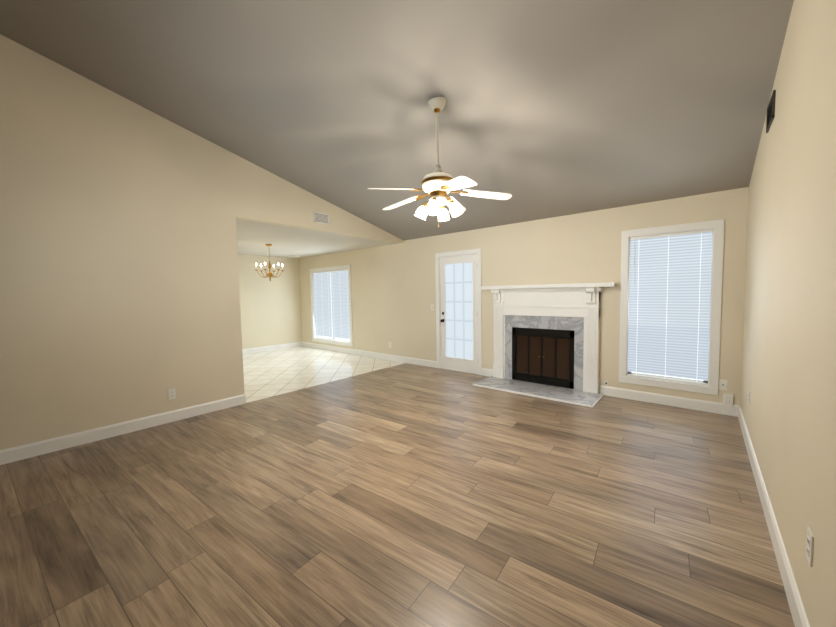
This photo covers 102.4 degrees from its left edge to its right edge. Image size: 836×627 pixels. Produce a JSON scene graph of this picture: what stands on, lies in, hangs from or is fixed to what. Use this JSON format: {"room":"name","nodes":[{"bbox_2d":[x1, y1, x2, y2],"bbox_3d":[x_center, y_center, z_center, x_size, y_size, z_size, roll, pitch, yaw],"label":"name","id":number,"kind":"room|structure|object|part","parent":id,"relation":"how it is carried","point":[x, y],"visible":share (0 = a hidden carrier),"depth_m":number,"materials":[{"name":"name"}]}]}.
{"room":"living room","nodes":[
{"label":"living room","id":0,"kind":"room"},
{"bbox_2d":[0,34,403,449],"bbox_3d":[-2.392,-0.808,4.360,0.120,4.006,6.420,2,4,40],"label":"wall","id":1,"kind":"structure","parent":0,"point":[119,290],"depth_m":3.42,"materials":[{"name":"paint"}]},
{"bbox_2d":[0,394,243,464],"bbox_3d":[-3.295,1.217,3.268,0.015,0.125,3.060,2,4,40],"label":"baseboard","id":2,"kind":"structure","parent":1,"relation":"attached to","point":[38,448],"depth_m":3.43,"materials":[{"name":"white wood"}]},
{"bbox_2d":[168,388,175,399],"bbox_3d":[-2.808,0.920,3.837,0.008,0.118,0.072,2,4,40],"label":"electrical outlet","id":3,"kind":"object","parent":1,"relation":"attached to","point":[171,393],"visible":1,"depth_m":3.84,"materials":[{"name":"white plastic"}]},
{"bbox_2d":[314,212,328,223],"bbox_3d":[-1.513,-1.495,5.271,0.012,0.155,0.270,2,4,40],"label":"air vent","id":4,"kind":"object","parent":1,"relation":"in","point":[323,218],"visible":1,"depth_m":5.27,"materials":[{"name":"white metal"}]},
{"bbox_2d":[238,254,301,348],"bbox_3d":[-4.359,-0.216,8.195,0.120,2.437,3.427,2,4,40],"label":"wall","id":5,"kind":"structure","parent":0,"point":[270,311],"depth_m":8.70,"materials":[{"name":"paint"}]},
{"bbox_2d":[242,342,299,353],"bbox_3d":[-4.285,0.939,8.224,0.015,0.125,3.120,2,4,40],"label":"baseboard","id":6,"kind":"structure","parent":5,"relation":"attached to","point":[289,345],"depth_m":8.72,"materials":[{"name":"white wood"}]},
{"bbox_2d":[243,346,403,402],"bbox_3d":[-2.825,1.100,6.992,4.082,0.100,3.427,2,4,40],"label":"floor","id":7,"kind":"structure","parent":0,"point":[271,373],"depth_m":6.51,"materials":[{"name":"beige tile"}]},
{"bbox_2d":[0,0,793,258],"bbox_3d":[-1.955,-2.063,3.975,9.146,1.669,6.540,2,4,40],"label":"ceiling","id":8,"kind":"structure","parent":0,"point":[554,108],"depth_m":2.85,"materials":[{"name":"paint"}]},
{"bbox_2d":[255,244,283,280],"bbox_3d":[-2.948,-1.006,6.669,0.537,0.728,0.536,2,4,40],"label":"chandelier","id":9,"kind":"object","parent":8,"relation":"hanging from","point":[270,274],"visible":1,"depth_m":6.65,"materials":[{"name":"gold metal"}]},
{"bbox_2d":[368,96,511,227],"bbox_3d":[0.219,-1.327,3.091,1.250,1.120,1.052,2,4,40],"label":"fan","id":10,"kind":"object","parent":8,"relation":"hanging from","point":[438,184],"visible":1,"depth_m":2.92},
{"bbox_3d":[0.181,-0.907,2.985,0.436,0.128,0.435,2,4,40],"label":"lamp shade","id":11,"kind":"part","parent":10,"relation":"part of","materials":[{"name":"white glass"}]},
{"bbox_2d":[0,363,794,626],"bbox_3d":[-0.010,1.275,3.243,5.064,0.100,5.520,2,4,40],"label":"floor","id":12,"kind":"structure","parent":0,"point":[407,495],"depth_m":2.12,"materials":[{"name":"brown wood"}]},
{"bbox_2d":[473,282,615,407],"bbox_3d":[1.802,0.333,4.957,1.890,1.512,1.065,2,4,40],"label":"fireplace","id":13,"kind":"object","parent":12,"relation":"on","point":[546,340],"visible":1,"depth_m":4.88,"materials":[{"name":"wood"}]},
{"bbox_2d":[299,187,748,405],"bbox_3d":[0.154,-0.216,6.540,9.146,2.478,0.120,2,4,40],"label":"wall","id":14,"kind":"structure","parent":0,"point":[393,291],"depth_m":5.03,"materials":[{"name":"paint"}]},
{"bbox_2d":[310,265,352,346],"bbox_3d":[-2.180,-0.204,8.500,1.700,1.930,0.150,2,4,40],"label":"dining window","id":15,"kind":"structure","parent":14,"relation":"in","point":[331,298],"depth_m":8.47,"materials":[{"name":"white"}]},
{"bbox_3d":[-2.180,-0.204,8.500,1.700,1.930,0.150,2,4,40],"label":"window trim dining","id":16,"kind":"part","parent":15,"relation":"part of","materials":[{"name":"white wood"}]},
{"bbox_2d":[300,342,436,367],"bbox_3d":[-1.455,0.909,7.900,4.752,0.125,0.015,2,4,40],"label":"baseboard","id":17,"kind":"structure","parent":14,"relation":"attached to","point":[416,361],"depth_m":7.45,"materials":[{"name":"white wood"}]},
{"bbox_2d":[435,248,481,374],"bbox_3d":[0.747,-0.033,6.036,0.957,2.152,0.142,2,4,40],"label":"door frame","id":18,"kind":"structure","parent":14,"relation":"attached to","point":[438,256],"depth_m":5.91,"materials":[{"name":"white wood"}]},
{"bbox_2d":[440,254,477,372],"bbox_3d":[0.714,0.004,5.995,0.792,2.051,0.122,2,4,40],"label":"door","id":19,"kind":"structure","parent":14,"relation":"in","point":[458,320],"depth_m":6.01,"materials":[{"name":"white"}]},
{"bbox_2d":[482,368,492,376],"bbox_3d":[1.172,0.996,5.678,0.270,0.125,0.015,2,4,40],"label":"baseboard","id":20,"kind":"structure","parent":14,"relation":"attached to","point":[485,372],"depth_m":5.67,"materials":[{"name":"white wood"}]},
{"bbox_2d":[600,385,735,416],"bbox_3d":[2.995,1.056,4.136,1.348,0.125,0.015,2,4,40],"label":"baseboard","id":21,"kind":"structure","parent":14,"relation":"attached to","point":[688,403],"depth_m":4.07,"materials":[{"name":"white wood"}]},
{"bbox_2d":[619,219,723,394],"bbox_3d":[3.032,-0.070,4.090,0.974,1.957,0.150,2,4,40],"label":"window","id":22,"kind":"structure","parent":14,"relation":"in","point":[669,303],"depth_m":4.04,"materials":[{"name":"white"}]},
{"bbox_2d":[719,379,727,389],"bbox_3d":[3.414,0.799,3.759,0.072,0.118,0.018,2,4,40],"label":"outlet","id":23,"kind":"object","parent":14,"relation":"attached to","point":[722,384],"visible":1,"depth_m":3.76,"materials":[{"name":"white plastic"}]},
{"bbox_2d":[723,393,732,405],"bbox_3d":[3.447,0.960,3.735,0.085,0.130,0.030,2,4,40],"label":"electrical outlet","id":24,"kind":"object","parent":14,"relation":"attached to","point":[727,399],"visible":1,"depth_m":3.73,"materials":[{"name":"white plastic"}]},
{"bbox_2d":[740,0,835,626],"bbox_3d":[1.512,-0.683,1.137,0.120,4.006,6.540,2,4,40],"label":"wall","id":25,"kind":"structure","parent":0,"point":[788,375],"depth_m":1.56,"materials":[{"name":"paint"}]},
{"bbox_2d":[766,90,775,132],"bbox_3d":[2.516,-1.434,2.397,0.012,0.180,0.300,2,4,40],"label":"air vent","id":26,"kind":"object","parent":25,"relation":"in","point":[770,112],"visible":1,"depth_m":2.39,"materials":[{"name":"grey metal"}]},
{"bbox_2d":[736,405,809,626],"bbox_3d":[1.495,1.252,1.296,0.015,0.125,6.300,2,4,40],"label":"baseboard","id":27,"kind":"structure","parent":25,"relation":"attached to","point":[795,603],"depth_m":1.76,"materials":[{"name":"white wood"}]},
{"bbox_2d":[806,527,813,566],"bbox_3d":[1.511,0.899,1.298,0.008,0.118,0.072,2,4,40],"label":"electrical outlet","id":28,"kind":"object","parent":25,"relation":"attached to","point":[809,545],"visible":1,"depth_m":1.28,"materials":[{"name":"white plastic"}]}
]}

